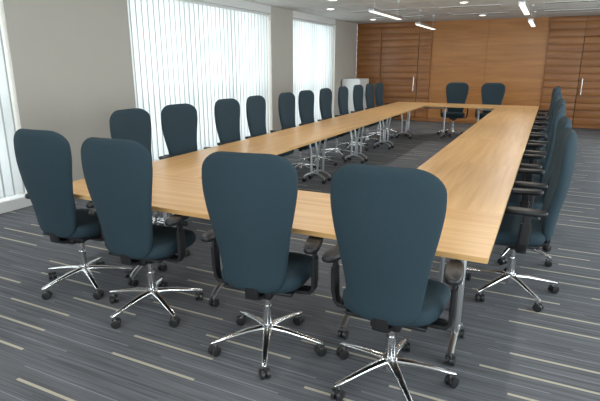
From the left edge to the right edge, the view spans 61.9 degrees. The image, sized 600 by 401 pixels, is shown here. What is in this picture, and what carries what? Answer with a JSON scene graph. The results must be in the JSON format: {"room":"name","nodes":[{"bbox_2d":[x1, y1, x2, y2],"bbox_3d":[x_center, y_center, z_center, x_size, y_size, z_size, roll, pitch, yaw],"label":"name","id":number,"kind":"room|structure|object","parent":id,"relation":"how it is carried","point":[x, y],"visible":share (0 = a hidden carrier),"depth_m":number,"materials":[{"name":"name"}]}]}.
{"room":"conference room","nodes":[
{"label":"conference room","id":0,"kind":"room"},
{"bbox_2d":[0,0,356,213],"bbox_3d":[-2.244,-1.840,7.612,0.300,2.740,17.300,7,17,25],"label":"wall","id":1,"kind":"structure","parent":0,"point":[69,65],"depth_m":6.31,"materials":[{"name":"paint"}]},
{"bbox_2d":[0,26,24,198],"bbox_3d":[-3.990,-0.861,4.028,0.060,2.450,3.489,7,17,25],"label":"vertical blind","id":2,"kind":"object","parent":1,"relation":"attached to","point":[11,183],"visible":1,"depth_m":5.58,"materials":[{"name":"white fabric"}]},
{"bbox_2d":[127,0,268,160],"bbox_3d":[-1.555,-2.175,8.841,0.060,2.450,3.985,7,17,25],"label":"vertical blind","id":3,"kind":"object","parent":1,"relation":"attached to","point":[198,54],"visible":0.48,"depth_m":8.38,"materials":[{"name":"white fabric"}]},
{"bbox_2d":[293,18,332,125],"bbox_3d":[0.315,-3.184,12.536,0.060,2.450,2.518,7,17,25],"label":"vertical blind","id":4,"kind":"object","parent":1,"relation":"attached to","point":[312,41],"visible":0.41,"depth_m":12.38,"materials":[{"name":"white fabric"}]},
{"bbox_2d":[0,119,599,400],"bbox_3d":[1.665,0.003,6.253,9.100,0.100,17.900,7,17,25],"label":"floor","id":5,"kind":"structure","parent":0,"point":[65,346],"depth_m":3.12,"materials":[{"name":"carpet"}]},
{"bbox_2d":[13,129,132,299],"bbox_3d":[-1.625,0.056,3.612,0.671,1.190,0.641,7,17,23],"label":"office chair","id":6,"kind":"object","parent":5,"relation":"on","point":[43,157],"visible":0.93,"depth_m":3.34,"materials":[{"name":"fabric"}]},
{"bbox_2d":[81,137,203,328],"bbox_3d":[-1.004,0.159,3.233,0.671,1.190,0.641,6,16,21],"label":"office chair","id":7,"kind":"object","parent":5,"relation":"on","point":[118,173],"visible":0.99,"depth_m":2.97,"materials":[{"name":"fabric"}]},
{"bbox_2d":[109,108,187,227],"bbox_3d":[-1.378,-0.254,4.746,0.658,1.190,0.670,8,17,26],"label":"office chair","id":8,"kind":"object","parent":5,"relation":"on","point":[134,124],"visible":0.2,"depth_m":4.79,"materials":[{"name":"fabric"}]},
{"bbox_2d":[73,173,224,306],"bbox_3d":[-1.003,0.268,3.695,1.512,0.737,0.780,7,17,25],"label":"conference table","id":9,"kind":"object","parent":5,"relation":"on","point":[180,195],"visible":0.41,"depth_m":3.44,"materials":[{"name":"brown wood"}]},
{"bbox_2d":[161,103,210,156],"bbox_3d":[-1.103,-0.409,5.314,0.667,1.190,0.687,10,18,32],"label":"office chair","id":10,"kind":"object","parent":5,"relation":"on","point":[178,121],"visible":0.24,"depth_m":5.33,"materials":[{"name":"fabric"}]},
{"bbox_2d":[152,143,289,256],"bbox_3d":[-0.810,-0.056,4.882,0.780,0.737,1.600,7,17,25],"label":"conference table","id":11,"kind":"object","parent":5,"relation":"on","point":[188,164],"visible":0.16,"depth_m":4.68,"materials":[{"name":"brown wood"}]},
{"bbox_2d":[214,98,252,145],"bbox_3d":[-0.667,-0.631,6.128,0.658,1.190,0.670,8,17,27],"label":"office chair","id":12,"kind":"object","parent":5,"relation":"on","point":[226,111],"visible":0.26,"depth_m":6.14,"materials":[{"name":"fabric"}]},
{"bbox_2d":[200,151,326,379],"bbox_3d":[-0.178,0.282,2.780,0.687,1.190,0.667,5,16,17],"label":"office chair","id":13,"kind":"object","parent":5,"relation":"on","point":[251,198],"visible":0.98,"depth_m":2.51,"materials":[{"name":"fabric"}]},
{"bbox_2d":[246,95,293,156],"bbox_3d":[-0.394,-0.802,6.754,0.641,1.190,0.671,7,17,23],"label":"office chair","id":14,"kind":"object","parent":5,"relation":"on","point":[255,105],"visible":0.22,"depth_m":6.72,"materials":[{"name":"fabric"}]},
{"bbox_2d":[231,128,343,183],"bbox_3d":[-0.108,-0.435,6.269,0.780,0.737,1.600,7,17,25],"label":"conference table","id":15,"kind":"object","parent":5,"relation":"on","point":[292,138],"visible":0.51,"depth_m":6.17,"materials":[{"name":"brown wood"}]},
{"bbox_2d":[278,92,319,174],"bbox_3d":[-0.001,-1.003,7.489,0.667,1.190,0.687,7,17,25],"label":"office chair","id":16,"kind":"object","parent":5,"relation":"on","point":[286,101],"visible":0.45,"depth_m":7.50,"materials":[{"name":"fabric"}]},
{"bbox_2d":[297,90,336,167],"bbox_3d":[0.324,-1.172,8.109,0.658,1.190,0.670,8,17,28],"label":"office chair","id":17,"kind":"object","parent":5,"relation":"on","point":[306,97],"visible":0.47,"depth_m":8.13,"materials":[{"name":"fabric"}]},
{"bbox_2d":[293,117,379,180],"bbox_3d":[0.594,-0.814,7.656,0.780,0.737,1.600,7,17,25],"label":"conference table","id":18,"kind":"object","parent":5,"relation":"on","point":[336,123],"visible":0.72,"depth_m":7.39,"materials":[{"name":"brown wood"}]},
{"bbox_2d":[319,88,354,159],"bbox_3d":[0.646,-1.369,8.831,0.641,1.190,0.671,7,17,25],"label":"office chair","id":19,"kind":"object","parent":5,"relation":"on","point":[325,95],"visible":0.49,"depth_m":8.83,"materials":[{"name":"fabric"}]},
{"bbox_2d":[338,86,368,151],"bbox_3d":[1.025,-1.569,9.560,0.667,1.190,0.687,7,17,23],"label":"office chair","id":20,"kind":"object","parent":5,"relation":"on","point":[343,90],"visible":0.46,"depth_m":9.56,"materials":[{"name":"fabric"}]},
{"bbox_2d":[342,78,368,113],"bbox_3d":[1.598,-2.889,14.379,0.535,1.200,0.800,7,17,25],"label":"storage cabinet","id":21,"kind":"object","parent":5,"relation":"on","point":[349,83],"visible":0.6,"depth_m":14.02,"materials":[{"name":"white paint"}]},
{"bbox_2d":[353,85,382,144],"bbox_3d":[1.421,-1.764,10.276,0.658,1.190,0.670,8,17,27],"label":"office chair","id":22,"kind":"object","parent":5,"relation":"on","point":[358,90],"visible":0.49,"depth_m":10.30,"materials":[{"name":"fabric"}]},
{"bbox_2d":[338,110,404,161],"bbox_3d":[1.296,-1.192,9.043,0.780,0.737,1.600,7,17,25],"label":"conference table","id":23,"kind":"object","parent":5,"relation":"on","point":[365,114],"visible":0.8,"depth_m":8.86,"materials":[{"name":"brown wood"}]},
{"bbox_2d":[365,83,392,138],"bbox_3d":[1.725,-1.952,10.963,0.641,1.190,0.671,7,17,25],"label":"office chair","id":24,"kind":"object","parent":5,"relation":"on","point":[369,91],"visible":0.44,"depth_m":10.98,"materials":[{"name":"fabric"}]},
{"bbox_2d":[373,82,399,135],"bbox_3d":[2.034,-2.125,11.598,0.667,1.190,0.687,7,17,25],"label":"office chair","id":25,"kind":"object","parent":5,"relation":"on","point":[379,86],"visible":0.42,"depth_m":11.60,"materials":[{"name":"fabric"}]},
{"bbox_2d":[322,163,463,400],"bbox_3d":[0.476,0.364,2.482,0.670,1.190,0.658,7,17,25],"label":"office chair","id":26,"kind":"object","parent":5,"relation":"on","point":[388,222],"visible":1,"depth_m":2.19,"materials":[{"name":"fabric"}]},
{"bbox_2d":[367,104,423,147],"bbox_3d":[1.998,-1.571,10.430,0.780,0.737,1.600,7,17,25],"label":"conference table","id":27,"kind":"object","parent":5,"relation":"on","point":[390,107],"visible":0.8,"depth_m":10.28,"materials":[{"name":"brown wood"}]},
{"bbox_2d":[291,190,502,365],"bbox_3d":[0.357,0.443,3.055,1.512,0.737,0.780,7,17,25],"label":"conference table","id":28,"kind":"object","parent":5,"relation":"on","point":[466,235],"visible":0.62,"depth_m":2.75,"materials":[{"name":"brown wood"}]},
{"bbox_2d":[391,102,462,138],"bbox_3d":[2.849,-1.810,11.306,1.512,0.737,0.780,7,17,25],"label":"conference table","id":29,"kind":"object","parent":5,"relation":"on","point":[443,106],"visible":0.78,"depth_m":11.13,"materials":[{"name":"brown wood"}]},
{"bbox_2d":[437,82,468,136],"bbox_3d":[3.542,-2.100,11.507,0.670,1.190,0.658,7,17,25],"label":"office chair","id":30,"kind":"object","parent":5,"relation":"on","point":[456,92],"visible":0.84,"depth_m":11.61,"materials":[{"name":"fabric"}]},
{"bbox_2d":[417,159,518,295],"bbox_3d":[1.208,0.203,3.932,0.780,0.737,1.600,7,17,25],"label":"conference table","id":31,"kind":"object","parent":5,"relation":"on","point":[479,187],"visible":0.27,"depth_m":3.74,"materials":[{"name":"brown wood"}]},
{"bbox_2d":[430,138,526,166],"bbox_3d":[1.910,-0.175,5.319,0.780,0.737,1.600,7,17,25],"label":"conference table","id":32,"kind":"object","parent":5,"relation":"on","point":[483,151],"visible":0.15,"depth_m":5.05,"materials":[{"name":"brown wood"}]},
{"bbox_2d":[475,83,504,118],"bbox_3d":[4.254,-2.020,11.213,0.671,1.190,0.641,9,18,29],"label":"office chair","id":33,"kind":"object","parent":5,"relation":"on","point":[491,93],"visible":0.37,"depth_m":11.29,"materials":[{"name":"fabric"}]},
{"bbox_2d":[457,124,531,141],"bbox_3d":[2.611,-0.554,6.706,0.780,0.737,1.600,7,17,25],"label":"conference table","id":34,"kind":"object","parent":5,"relation":"on","point":[477,131],"visible":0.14,"depth_m":6.53,"materials":[{"name":"brown wood"}]},
{"bbox_2d":[459,104,538,121],"bbox_3d":[4.208,-1.635,10.666,1.512,0.737,0.780,7,17,25],"label":"conference table","id":35,"kind":"object","parent":5,"relation":"on","point":[479,107],"visible":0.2,"depth_m":10.53,"materials":[{"name":"brown wood"}]},
{"bbox_2d":[475,115,534,126],"bbox_3d":[3.313,-0.933,8.093,0.780,0.737,1.600,7,17,25],"label":"conference table","id":36,"kind":"object","parent":5,"relation":"on","point":[509,120],"visible":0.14,"depth_m":7.92,"materials":[{"name":"brown wood"}]},
{"bbox_2d":[487,108,537,116],"bbox_3d":[4.015,-1.312,9.480,0.780,0.737,1.600,7,17,25],"label":"conference table","id":37,"kind":"object","parent":5,"relation":"on","point":[497,111],"visible":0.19,"depth_m":9.22,"materials":[{"name":"brown wood"}]},
{"bbox_2d":[465,127,576,311],"bbox_3d":[1.531,0.084,3.506,0.667,1.190,0.687,6,16,22],"label":"office chair","id":38,"kind":"object","parent":5,"relation":"on","point":[521,232],"visible":0.91,"depth_m":3.34,"materials":[{"name":"fabric"}]},
{"bbox_2d":[498,116,571,266],"bbox_3d":[1.853,-0.111,4.221,0.658,1.190,0.670,6,17,22],"label":"office chair","id":39,"kind":"object","parent":5,"relation":"on","point":[536,202],"visible":0.44,"depth_m":4.10,"materials":[{"name":"fabric"}]},
{"bbox_2d":[513,109,564,218],"bbox_3d":[2.220,-0.303,4.927,0.641,1.190,0.671,8,17,27],"label":"office chair","id":40,"kind":"object","parent":5,"relation":"on","point":[560,113],"visible":0.3,"depth_m":4.66,"materials":[{"name":"fabric"}]},
{"bbox_2d":[525,95,560,150],"bbox_3d":[3.292,-0.891,7.078,0.667,1.190,0.687,7,17,24],"label":"office chair","id":41,"kind":"object","parent":5,"relation":"on","point":[556,97],"visible":0.23,"depth_m":6.80,"materials":[{"name":"fabric"}]},
{"bbox_2d":[521,103,565,174],"bbox_3d":[2.565,-0.500,5.647,0.658,1.190,0.670,7,17,23],"label":"office chair","id":42,"kind":"object","parent":5,"relation":"on","point":[534,146],"visible":0.15,"depth_m":5.56,"materials":[{"name":"fabric"}]},
{"bbox_2d":[522,98,564,161],"bbox_3d":[2.934,-0.693,6.352,0.658,1.190,0.670,6,16,21],"label":"office chair","id":43,"kind":"object","parent":5,"relation":"on","point":[560,100],"visible":0.16,"depth_m":6.19,"materials":[{"name":"fabric"}]},
{"bbox_2d":[528,92,561,140],"bbox_3d":[3.678,-1.081,7.776,0.667,1.190,0.687,7,17,25],"label":"office chair","id":44,"kind":"object","parent":5,"relation":"on","point":[540,124],"visible":0.11,"depth_m":7.56,"materials":[{"name":"fabric"}]},
{"bbox_2d":[531,90,559,132],"bbox_3d":[4.018,-1.274,8.482,0.641,1.190,0.671,7,17,25],"label":"office chair","id":45,"kind":"object","parent":5,"relation":"on","point":[539,119],"visible":0.12,"depth_m":8.28,"materials":[{"name":"fabric"}]},
{"bbox_2d":[533,88,558,125],"bbox_3d":[4.374,-1.469,9.196,0.641,1.190,0.671,6,16,21],"label":"office chair","id":46,"kind":"object","parent":5,"relation":"on","point":[554,89],"visible":0.12,"depth_m":9.13,"materials":[{"name":"fabric"}]},
{"bbox_2d":[537,86,560,120],"bbox_3d":[4.766,-1.663,9.905,0.667,1.190,0.687,7,17,25],"label":"office chair","id":47,"kind":"object","parent":5,"relation":"on","point":[558,87],"visible":0.09,"depth_m":9.62,"materials":[{"name":"fabric"}]},
{"bbox_2d":[244,0,599,24],"bbox_3d":[1.665,-2.736,5.505,9.100,0.100,17.900,7,17,25],"label":"ceiling","id":48,"kind":"structure","parent":0,"point":[507,5],"depth_m":10.65,"materials":[{"name":"paint"}]},
{"bbox_2d":[352,9,405,11],"bbox_3d":[1.722,-4.183,11.021,1.200,0.014,0.120,7,17,25],"label":"air diffuser","id":49,"kind":"object","parent":48,"relation":"in","point":[391,9],"depth_m":10.91,"materials":[{"name":"grey metal"}]},
{"bbox_2d":[368,1,401,19],"bbox_3d":[1.530,-3.414,8.791,0.100,0.323,1.750,7,17,25],"label":"linear pendant light","id":50,"kind":"object","parent":48,"relation":"hanging from","point":[373,10],"visible":1,"depth_m":8.60,"materials":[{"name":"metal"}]},
{"bbox_2d":[375,16,421,17],"bbox_3d":[2.468,-4.586,12.495,1.200,0.014,0.120,7,17,25],"label":"air diffuser","id":51,"kind":"object","parent":48,"relation":"in","point":[402,16],"depth_m":12.37,"materials":[{"name":"grey metal"}]},
{"bbox_2d":[415,10,435,29],"bbox_3d":[2.933,-4.172,11.565,0.100,0.323,1.750,7,17,25],"label":"linear pendant light","id":52,"kind":"object","parent":48,"relation":"hanging from","point":[416,23],"visible":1,"depth_m":11.37,"materials":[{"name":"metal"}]},
{"bbox_2d":[265,0,599,22],"bbox_3d":[1.710,-2.651,5.389,8.500,0.004,17.300,7,17,25],"label":"grid","id":53,"kind":"object","parent":48,"relation":"attached to","point":[564,12],"visible":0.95,"depth_m":10.62,"materials":[{"name":"paint"}]},
{"bbox_2d":[439,4,500,7],"bbox_3d":[3.465,-3.959,10.200,1.200,0.014,0.120,7,17,25],"label":"air diffuser","id":54,"kind":"object","parent":48,"relation":"in","point":[497,4],"depth_m":10.16,"materials":[{"name":"grey metal"}]},
{"bbox_2d":[454,12,507,14],"bbox_3d":[4.211,-4.362,11.674,1.200,0.014,0.120,7,17,25],"label":"air diffuser","id":55,"kind":"object","parent":48,"relation":"in","point":[496,12],"depth_m":11.61,"materials":[{"name":"grey metal"}]},
{"bbox_2d":[518,0,530,14],"bbox_3d":[3.543,-3.155,7.843,0.100,0.323,1.750,7,17,25],"label":"linear pendant light","id":56,"kind":"object","parent":48,"relation":"hanging from","point":[523,5],"visible":1,"depth_m":7.49,"materials":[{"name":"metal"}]},
{"bbox_2d":[528,5,535,26],"bbox_3d":[4.947,-3.913,10.617,0.100,0.323,1.750,7,17,25],"label":"linear pendant light","id":57,"kind":"object","parent":48,"relation":"hanging from","point":[531,21],"visible":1,"depth_m":10.20,"materials":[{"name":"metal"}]},
{"bbox_2d":[543,0,599,3],"bbox_3d":[5.227,-3.733,9.371,1.200,0.014,0.120,7,17,25],"label":"air diffuser","id":58,"kind":"object","parent":48,"relation":"in","point":[581,0],"depth_m":9.38,"materials":[{"name":"white metal"}]},
{"bbox_2d":[545,8,599,11],"bbox_3d":[5.972,-4.135,10.845,1.200,0.014,0.120,7,17,25],"label":"air diffuser","id":59,"kind":"object","parent":48,"relation":"in","point":[594,8],"depth_m":10.83,"materials":[{"name":"grey metal"}]},
{"bbox_2d":[356,15,599,128],"bbox_3d":[5.571,-3.414,13.379,8.500,2.740,0.300,7,17,25],"label":"wall","id":60,"kind":"structure","parent":0,"point":[530,62],"depth_m":13.38,"materials":[{"name":"brown wood"}]},
{"bbox_2d":[380,40,418,119],"bbox_3d":[2.862,-3.493,14.576,1.076,2.242,0.162,7,17,25],"label":"door","id":61,"kind":"structure","parent":60,"relation":"in","point":[399,62],"depth_m":14.49,"materials":[{"name":"brown wood"}]},
{"bbox_2d":[414,117,476,122],"bbox_3d":[5.516,-2.111,13.617,8.500,0.100,0.072,7,17,25],"label":"baseboard","id":62,"kind":"structure","parent":60,"relation":"attached to","point":[416,118],"depth_m":14.31,"materials":[{"name":"brown wood"}]},
{"bbox_2d":[572,36,599,128],"bbox_3d":[7.508,-2.896,12.389,1.076,2.242,0.162,7,17,25],"label":"door","id":63,"kind":"structure","parent":60,"relation":"in","point":[587,105],"depth_m":12.53,"materials":[{"name":"brown wood"}]}
]}

